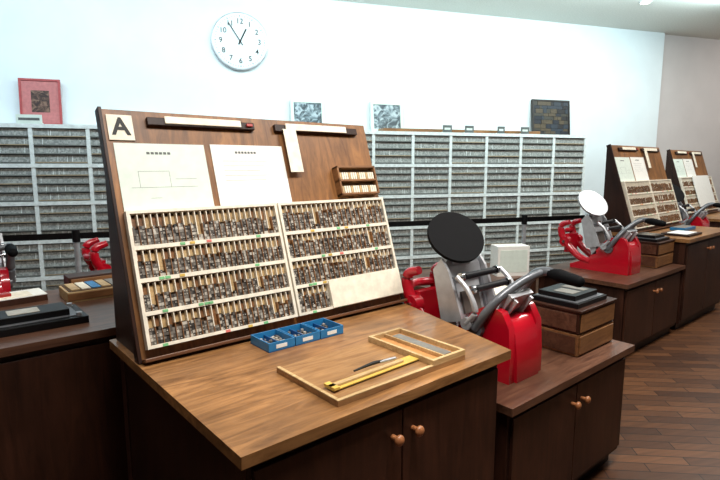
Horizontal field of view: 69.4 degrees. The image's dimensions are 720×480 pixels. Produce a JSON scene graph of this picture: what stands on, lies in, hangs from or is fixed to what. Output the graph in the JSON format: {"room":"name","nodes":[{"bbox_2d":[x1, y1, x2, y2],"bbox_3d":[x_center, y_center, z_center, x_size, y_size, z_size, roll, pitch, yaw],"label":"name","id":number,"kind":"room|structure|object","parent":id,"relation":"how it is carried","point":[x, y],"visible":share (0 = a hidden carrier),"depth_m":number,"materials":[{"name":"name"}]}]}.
{"room":"print shop","nodes":[
{"label":"print shop","id":0,"kind":"room"},
{"bbox_2d":[0,0,664,256],"bbox_3d":[-1.748,-1.121,6.374,12.650,3.400,1.000,-3,9,-17],"label":"wall","id":1,"kind":"structure","parent":0,"point":[458,70],"depth_m":6.19,"materials":[{"name":"white paint"}]},
{"bbox_2d":[211,12,267,70],"bbox_3d":[-1.335,-2.208,5.789,0.620,0.620,0.058,-3,9,-17],"label":"wall clock","id":2,"kind":"object","parent":1,"relation":"attached to","point":[239,40],"visible":1,"depth_m":5.77,"materials":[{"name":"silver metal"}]},
{"bbox_2d":[334,0,719,39],"bbox_3d":[1.975,-2.206,1.635,17.000,0.100,12.100,-3,9,-17],"label":"ceiling","id":3,"kind":"structure","parent":0,"point":[688,18],"depth_m":6.46,"materials":[{"name":"paint"}]},
{"bbox_2d":[639,0,651,4],"bbox_3d":[3.357,-2.794,6.119,0.140,0.014,0.140,-7,11,-40],"label":"recessed light","id":4,"kind":"object","parent":3,"relation":"in","point":[644,2],"depth_m":6.10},
{"bbox_2d":[535,278,719,479],"bbox_3d":[1.975,1.258,2.135,17.000,0.100,12.100,-3,9,-17],"label":"floor","id":5,"kind":"structure","parent":0,"point":[670,424],"depth_m":3.24,"materials":[{"name":"brown wood"}]},
{"bbox_2d":[0,289,128,479],"bbox_3d":[-1.682,0.777,2.148,2.850,0.850,0.911,-7,11,-40],"label":"cabinet","id":6,"kind":"object","parent":5,"relation":"on","point":[62,408],"visible":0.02,"depth_m":2.04,"materials":[{"name":"brown wood"}]},
{"bbox_2d":[0,288,47,307],"bbox_3d":[-1.667,0.272,2.492,0.260,0.050,0.160,-8,11,-44],"label":"paper stack","id":7,"kind":"object","parent":6,"relation":"on","point":[13,298],"visible":1,"depth_m":2.47,"materials":[{"name":"white paper"}]},
{"bbox_2d":[0,302,88,337],"bbox_3d":[-1.344,0.316,2.140,0.360,0.063,0.240,-7,11,-40],"label":"tray","id":8,"kind":"object","parent":6,"relation":"on","point":[19,321],"visible":1,"depth_m":2.10,"materials":[{"name":"black plastic"}]},
{"bbox_2d":[59,278,112,302],"bbox_3d":[-1.347,0.249,2.617,0.260,0.060,0.204,-7,11,-40],"label":"box","id":9,"kind":"object","parent":6,"relation":"on","point":[96,289],"visible":0.79,"depth_m":2.55,"materials":[{"name":"brown wood"}]},
{"bbox_2d":[63,269,111,283],"bbox_3d":[-1.433,0.216,2.777,0.240,0.080,0.124,-7,11,-40],"label":"drawer box","id":10,"kind":"object","parent":6,"relation":"on","point":[73,278],"visible":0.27,"depth_m":2.74,"materials":[{"name":"brown wood"}]},
{"bbox_2d":[0,123,586,291],"bbox_3d":[-0.609,-0.323,6.120,7.536,1.894,0.365,-3,9,-17],"label":"shelving","id":11,"kind":"object","parent":5,"relation":"on","point":[52,176],"visible":0.37,"depth_m":6.32,"materials":[{"name":"grey metal"}]},
{"bbox_2d":[15,114,43,123],"bbox_3d":[-3.184,-1.164,5.012,0.220,0.085,0.049,-3,9,-17],"label":"label","id":12,"kind":"object","parent":11,"relation":"on","point":[20,118],"visible":1,"depth_m":4.99,"materials":[{"name":"grey paper"}]},
{"bbox_2d":[18,78,62,123],"bbox_3d":[-3.231,-1.394,5.262,0.370,0.461,0.059,-3,9,-17],"label":"framed picture","id":13,"kind":"object","parent":11,"relation":"on","point":[42,97],"visible":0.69,"depth_m":5.26},
{"bbox_2d":[290,99,324,122],"bbox_3d":[-0.613,-1.464,6.102,0.400,0.360,0.077,-3,9,-17],"label":"framed print","id":14,"kind":"object","parent":11,"relation":"on","point":[301,110],"visible":0.6,"depth_m":6.10,"materials":[{"name":"grey paper"}]},
{"bbox_2d":[370,101,403,130],"bbox_3d":[0.330,-1.511,6.399,0.420,0.370,0.078,-3,9,-17],"label":"framed print","id":15,"kind":"object","parent":11,"relation":"on","point":[382,114],"visible":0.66,"depth_m":6.39,"materials":[{"name":"grey paper"}]},
{"bbox_2d":[443,125,451,131],"bbox_3d":[1.057,-1.357,6.346,0.120,0.085,0.048,-3,9,-17],"label":"label","id":16,"kind":"object","parent":11,"relation":"on","point":[446,128],"visible":1,"depth_m":6.32,"materials":[{"name":"grey"}]},
{"bbox_2d":[378,128,539,133],"bbox_3d":[1.290,-1.366,6.572,2.180,0.040,0.200,-3,9,-17],"label":"plank","id":17,"kind":"object","parent":11,"relation":"on","point":[381,129],"visible":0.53,"depth_m":6.38,"materials":[{"name":"brown wood"}]},
{"bbox_2d":[463,126,473,132],"bbox_3d":[1.343,-1.369,6.436,0.120,0.085,0.048,-3,9,-17],"label":"label","id":18,"kind":"object","parent":11,"relation":"on","point":[468,129],"visible":1,"depth_m":6.41,"materials":[{"name":"grey"}]},
{"bbox_2d":[497,126,504,132],"bbox_3d":[1.772,-1.389,6.570,0.100,0.085,0.048,-3,9,-17],"label":"label","id":19,"kind":"object","parent":11,"relation":"on","point":[500,129],"visible":1,"depth_m":6.55,"materials":[{"name":"grey"}]},
{"bbox_2d":[519,127,528,133],"bbox_3d":[2.106,-1.404,6.675,0.120,0.085,0.049,-3,9,-17],"label":"label","id":20,"kind":"object","parent":11,"relation":"on","point":[524,130],"visible":1,"depth_m":6.65,"materials":[{"name":"grey paper"}]},
{"bbox_2d":[531,99,569,134],"bbox_3d":[2.608,-1.669,7.108,0.600,0.481,0.085,-3,9,-17],"label":"framed collage","id":21,"kind":"object","parent":11,"relation":"on","point":[552,117],"visible":0.93,"depth_m":7.09},
{"bbox_2d":[2,214,584,272],"bbox_3d":[-0.327,0.312,4.916,8.360,0.980,0.321,-3,9,-17],"label":"barrier","id":22,"kind":"object","parent":5,"relation":"on","point":[76,236],"visible":0.22,"depth_m":4.29,"materials":[{"name":"black metal"}]},
{"bbox_2d":[95,106,510,479],"bbox_3d":[-0.131,0.376,1.944,1.225,1.701,1.061,-7,11,-40],"label":"desk","id":23,"kind":"object","parent":5,"relation":"on","point":[215,407],"visible":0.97,"depth_m":1.70,"materials":[{"name":"brown wood"}]},
{"bbox_2d":[105,114,134,140],"bbox_3d":[-0.846,-0.397,1.836,0.086,0.090,0.035,-7,11,-40],"label":"letter sign","id":24,"kind":"object","parent":23,"relation":"attached to","point":[119,127],"visible":1,"depth_m":1.83,"materials":[{"name":"beige paper"}]},
{"bbox_2d":[113,143,213,211],"bbox_3d":[-0.709,-0.232,1.904,0.329,0.238,0.081,-7,11,-40],"label":"instruction sheet","id":25,"kind":"object","parent":23,"relation":"attached to","point":[151,176],"visible":0.98,"depth_m":1.89,"materials":[{"name":"white paper"},{"name":"grey ink"}]},
{"bbox_2d":[145,116,254,130],"bbox_3d":[-0.610,-0.454,2.031,0.436,0.038,0.029,-7,11,-40],"label":"holder","id":26,"kind":"object","parent":23,"relation":"on","point":[177,122],"visible":1,"depth_m":2.01,"materials":[{"name":"brown wood"}]},
{"bbox_2d":[123,203,297,349],"bbox_3d":[-0.530,0.108,1.934,0.588,0.459,0.181,-7,11,-40],"label":"case","id":27,"kind":"object","parent":23,"relation":"on","point":[199,272],"visible":1,"depth_m":1.90,"materials":[{"name":"brown wood"}]},
{"bbox_2d":[210,144,291,205],"bbox_3d":[-0.440,-0.266,2.131,0.327,0.241,0.082,-7,11,-40],"label":"instruction sheet","id":28,"kind":"object","parent":23,"relation":"attached to","point":[244,174],"visible":0.97,"depth_m":2.12,"materials":[{"name":"white paper"}]},
{"bbox_2d":[251,329,294,352],"bbox_3d":[-0.318,0.366,1.895,0.108,0.034,0.131,-7,11,-40],"label":"tray","id":29,"kind":"object","parent":23,"relation":"on","point":[274,340],"visible":1,"depth_m":1.88,"materials":[{"name":"plastic"}]},
{"bbox_2d":[277,323,319,345],"bbox_3d":[-0.233,0.356,1.966,0.108,0.034,0.131,-7,11,-40],"label":"tray","id":30,"kind":"object","parent":23,"relation":"on","point":[303,334],"visible":0.87,"depth_m":1.97,"materials":[{"name":"plastic"}]},
{"bbox_2d":[273,123,356,171],"bbox_3d":[-0.173,-0.417,2.370,0.457,0.209,0.093,-7,11,-40],"label":"holder","id":31,"kind":"object","parent":23,"relation":"attached to","point":[289,130],"visible":1,"depth_m":2.27,"materials":[{"name":"brown wood"}]},
{"bbox_2d":[301,318,342,338],"bbox_3d":[-0.148,0.346,2.038,0.108,0.034,0.131,-7,11,-40],"label":"tray","id":32,"kind":"object","parent":23,"relation":"on","point":[327,328],"visible":0.75,"depth_m":2.04,"materials":[{"name":"plastic"}]},
{"bbox_2d":[276,197,402,315],"bbox_3d":[-0.075,0.053,2.315,0.588,0.459,0.185,-7,11,-40],"label":"case","id":33,"kind":"object","parent":23,"relation":"on","point":[340,252],"visible":1,"depth_m":2.29,"materials":[{"name":"brown wood"}]},
{"bbox_2d":[332,166,379,196],"bbox_3d":[-0.018,-0.278,2.452,0.230,0.142,0.080,-7,11,-40],"label":"rack","id":34,"kind":"object","parent":23,"relation":"on","point":[348,180],"visible":1,"depth_m":2.44,"materials":[{"name":"brown wood"}]},
{"bbox_2d":[277,327,464,406],"bbox_3d":[0.046,0.394,1.698,0.545,0.036,0.315,-7,11,-40],"label":"wooden tray","id":35,"kind":"object","parent":23,"relation":"on","point":[311,374],"visible":1,"depth_m":1.66,"materials":[{"name":"brown wood"}]},
{"bbox_2d":[324,355,418,390],"bbox_3d":[0.043,0.393,1.594,0.360,0.024,0.057,-7,11,-42],"label":"composing rule","id":36,"kind":"object","parent":35,"relation":"on","point":[343,383],"visible":1,"depth_m":1.58,"materials":[{"name":"yellow metal"}]},
{"bbox_2d":[400,263,535,302],"bbox_3d":[0.854,0.589,4.255,1.150,0.620,0.721,-7,11,-40],"label":"cabinet","id":37,"kind":"object","parent":5,"relation":"on","point":[425,273],"visible":0.02,"depth_m":4.15,"materials":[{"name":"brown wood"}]},
{"bbox_2d":[490,243,529,276],"bbox_3d":[1.213,0.160,4.213,0.270,0.241,0.142,-1,8,-10],"label":"carton","id":38,"kind":"object","parent":37,"relation":"on","point":[514,258],"visible":0.84,"depth_m":4.15,"materials":[{"name":"cardboard"}]},
{"bbox_2d":[494,339,634,479],"bbox_3d":[0.640,0.821,2.644,1.055,0.620,1.021,-7,11,-40],"label":"cabinet","id":39,"kind":"object","parent":5,"relation":"on","point":[562,421],"visible":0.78,"depth_m":2.23,"materials":[{"name":"brown wood"}]},
{"bbox_2d":[401,212,584,384],"bbox_3d":[0.537,0.220,2.309,0.340,0.666,0.806,-7,11,-40],"label":"press","id":40,"kind":"object","parent":39,"relation":"on","point":[461,293],"visible":0.91,"depth_m":2.26,"materials":[{"name":"red metal"}]},
{"bbox_2d":[494,285,506,294],"bbox_3d":[0.740,0.375,2.773,0.224,0.227,0.200,-7,11,-40],"label":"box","id":41,"kind":"object","parent":39,"relation":"on","point":[497,290],"visible":0.07,"depth_m":2.76,"materials":[{"name":"paper"}]},
{"bbox_2d":[532,297,616,356],"bbox_3d":[1.049,0.402,2.601,0.370,0.222,0.295,-7,11,-40],"label":"drawer box","id":42,"kind":"object","parent":39,"relation":"on","point":[571,331],"visible":0.75,"depth_m":2.46,"materials":[{"name":"brown wood"}]},
{"bbox_2d":[531,283,606,308],"bbox_3d":[1.036,0.268,2.574,0.290,0.052,0.240,-7,11,-40],"label":"tray","id":43,"kind":"object","parent":42,"relation":"on","point":[561,294],"visible":0.94,"depth_m":2.51,"materials":[{"name":"black plastic"}]},
{"bbox_2d":[538,259,685,350],"bbox_3d":[2.195,0.545,4.558,1.190,0.620,0.791,-7,11,-40],"label":"cabinet","id":44,"kind":"object","parent":5,"relation":"on","point":[646,305],"visible":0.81,"depth_m":4.19,"materials":[{"name":"brown wood"}]},
{"bbox_2d":[558,190,665,275],"bbox_3d":[2.084,-0.079,4.383,0.340,0.666,0.806,-7,11,-40],"label":"press","id":45,"kind":"object","parent":44,"relation":"on","point":[620,254],"visible":1,"depth_m":4.35,"materials":[{"name":"red metal"}]},
{"bbox_2d":[639,239,675,267],"bbox_3d":[2.593,0.104,4.669,0.370,0.222,0.295,-7,11,-40],"label":"drawer box","id":46,"kind":"object","parent":44,"relation":"on","point":[653,254],"visible":0.62,"depth_m":4.51,"materials":[{"name":"brown wood"}]},
{"bbox_2d":[636,232,669,241],"bbox_3d":[2.580,-0.030,4.641,0.290,0.052,0.240,-7,11,-40],"label":"tray","id":47,"kind":"object","parent":46,"relation":"on","point":[642,236],"visible":0.83,"depth_m":4.56,"materials":[{"name":"black plastic"}]},
{"bbox_2d":[603,144,719,329],"bbox_3d":[3.115,-0.102,5.263,1.225,1.701,0.821,-7,11,-40],"label":"desk","id":48,"kind":"object","parent":5,"relation":"on","point":[699,287],"visible":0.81,"depth_m":5.04,"materials":[{"name":"brown wood"}]},
{"bbox_2d":[614,157,634,181],"bbox_3d":[2.615,-0.697,5.132,0.329,0.238,0.081,-7,11,-40],"label":"instruction sheet","id":49,"kind":"object","parent":48,"relation":"attached to","point":[623,164],"visible":0.98,"depth_m":5.13,"materials":[{"name":"grey paper"}]},
{"bbox_2d":[618,147,637,150],"bbox_3d":[2.714,-0.919,5.259,0.436,0.038,0.029,-7,11,-40],"label":"holder","id":50,"kind":"object","parent":48,"relation":"on","point":[619,148],"visible":1,"depth_m":5.22,"materials":[{"name":"brown wood"}]},
{"bbox_2d":[630,157,648,180],"bbox_3d":[2.884,-0.731,5.359,0.327,0.241,0.082,-7,11,-40],"label":"instruction sheet","id":51,"kind":"object","parent":48,"relation":"attached to","point":[638,164],"visible":0.98,"depth_m":5.35,"materials":[{"name":"white paper"}]},
{"bbox_2d":[621,180,659,228],"bbox_3d":[2.793,-0.357,5.163,0.588,0.459,0.181,-7,11,-40],"label":"case","id":52,"kind":"object","parent":48,"relation":"on","point":[639,198],"visible":0.86,"depth_m":5.13,"materials":[{"name":"brown wood"}]},
{"bbox_2d":[640,148,658,167],"bbox_3d":[3.150,-0.882,5.598,0.457,0.209,0.093,-7,11,-40],"label":"holder","id":53,"kind":"object","parent":48,"relation":"attached to","point":[645,150],"visible":1,"depth_m":5.50,"materials":[{"name":"brown wood"}]},
{"bbox_2d":[649,179,681,223],"bbox_3d":[3.247,-0.413,5.545,0.588,0.459,0.181,-7,11,-40],"label":"case","id":54,"kind":"object","parent":48,"relation":"on","point":[664,196],"visible":0.95,"depth_m":5.54,"materials":[{"name":"brown wood"}]},
{"bbox_2d":[661,230,701,236],"bbox_3d":[3.038,-0.063,4.911,0.340,0.024,0.240,-7,11,-40],"label":"paper tray","id":55,"kind":"object","parent":48,"relation":"on","point":[680,233],"visible":0.96,"depth_m":4.84,"materials":[{"name":"white paper"}]},
{"bbox_2d":[670,225,695,230],"bbox_3d":[3.281,-0.122,5.284,0.300,0.034,0.140,-7,11,-40],"label":"tray","id":56,"kind":"object","parent":48,"relation":"on","point":[679,227],"visible":0.94,"depth_m":5.22,"materials":[{"name":"plastic"}]},
{"bbox_2d":[665,149,719,227],"bbox_3d":[4.626,-0.342,6.926,1.225,1.701,0.721,-7,11,-40],"label":"desk","id":57,"kind":"object","parent":5,"relation":"on","point":[713,216],"visible":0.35,"depth_m":6.71,"materials":[{"name":"brown wood"}]},
{"bbox_2d":[673,159,686,177],"bbox_3d":[4.159,-0.931,6.757,0.329,0.238,0.081,-7,11,-40],"label":"instruction sheet","id":58,"kind":"object","parent":57,"relation":"attached to","point":[678,163],"visible":0.98,"depth_m":6.76,"materials":[{"name":"grey paper"}]},
{"bbox_2d":[674,151,687,154],"bbox_3d":[4.258,-1.153,6.884,0.436,0.038,0.029,-7,11,-40],"label":"holder","id":59,"kind":"object","parent":57,"relation":"on","point":[678,152],"visible":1,"depth_m":6.86,"materials":[{"name":"brown wood"}]},
{"bbox_2d":[683,159,695,176],"bbox_3d":[4.428,-0.966,6.984,0.327,0.241,0.082,-7,11,-40],"label":"instruction sheet","id":60,"kind":"object","parent":57,"relation":"attached to","point":[688,164],"visible":0.97,"depth_m":6.97,"materials":[{"name":"white paper"}]},
{"bbox_2d":[678,177,705,213],"bbox_3d":[4.337,-0.592,6.788,0.588,0.459,0.181,-7,11,-40],"label":"case","id":61,"kind":"object","parent":57,"relation":"on","point":[686,183],"visible":0.69,"depth_m":6.72,"materials":[{"name":"brown wood"}]},
{"bbox_2d":[689,152,701,166],"bbox_3d":[4.694,-1.117,7.223,0.457,0.209,0.093,-7,11,-40],"label":"holder","id":62,"kind":"object","parent":57,"relation":"attached to","point":[690,153],"visible":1,"depth_m":7.12,"materials":[{"name":"brown wood"}]},
{"bbox_2d":[706,176,718,210],"bbox_3d":[4.791,-0.647,7.170,0.588,0.459,0.181,-7,11,-40],"label":"case","id":63,"kind":"object","parent":57,"relation":"on","point":[710,177],"visible":0.16,"depth_m":7.31,"materials":[{"name":"brown wood"}]},
{"bbox_2d":[692,175,715,206],"bbox_3d":[4.638,-0.667,7.009,0.620,0.402,0.142,-7,11,-40],"label":"sheet","id":64,"kind":"object","parent":63,"relation":"on","point":[702,185],"visible":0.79,"depth_m":6.99,"materials":[{"name":"paper"}]},
{"bbox_3d":[3.886,0.315,6.158,0.960,0.620,0.721,-7,11,-40],"label":"table","id":65,"kind":"object","parent":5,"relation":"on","visible":0},
{"bbox_2d":[672,184,719,226],"bbox_3d":[3.811,-0.327,6.107,0.340,0.666,0.806,-7,11,-40],"label":"press","id":66,"kind":"object","parent":65,"relation":"on","point":[699,218],"visible":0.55,"depth_m":5.98,"materials":[{"name":"red metal"}]},
{"bbox_3d":[-1.918,0.724,3.317,2.200,0.620,0.871,-7,11,-40],"label":"table","id":67,"kind":"object","parent":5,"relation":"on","visible":0},
{"bbox_2d":[0,233,17,292],"bbox_3d":[-2.205,0.120,3.002,0.340,0.666,0.806,-7,11,-40],"label":"press","id":68,"kind":"object","parent":67,"relation":"on","point":[8,252],"visible":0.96,"depth_m":2.93,"materials":[{"name":"red metal"}]},
{"bbox_2d":[81,237,111,270],"bbox_3d":[-1.454,0.040,3.558,0.806,0.666,0.340,-7,11,-40],"label":"press","id":69,"kind":"object","parent":67,"relation":"on","point":[91,257],"visible":0.14,"depth_m":3.27,"materials":[{"name":"red metal"}]},
{"bbox_2d":[656,35,719,211],"bbox_3d":[6.342,-1.493,8.955,4.350,3.400,0.930,-3,9,-17],"label":"wall","id":70,"kind":"structure","parent":0,"point":[689,104],"depth_m":7.95,"materials":[{"name":"paint"}]}
]}

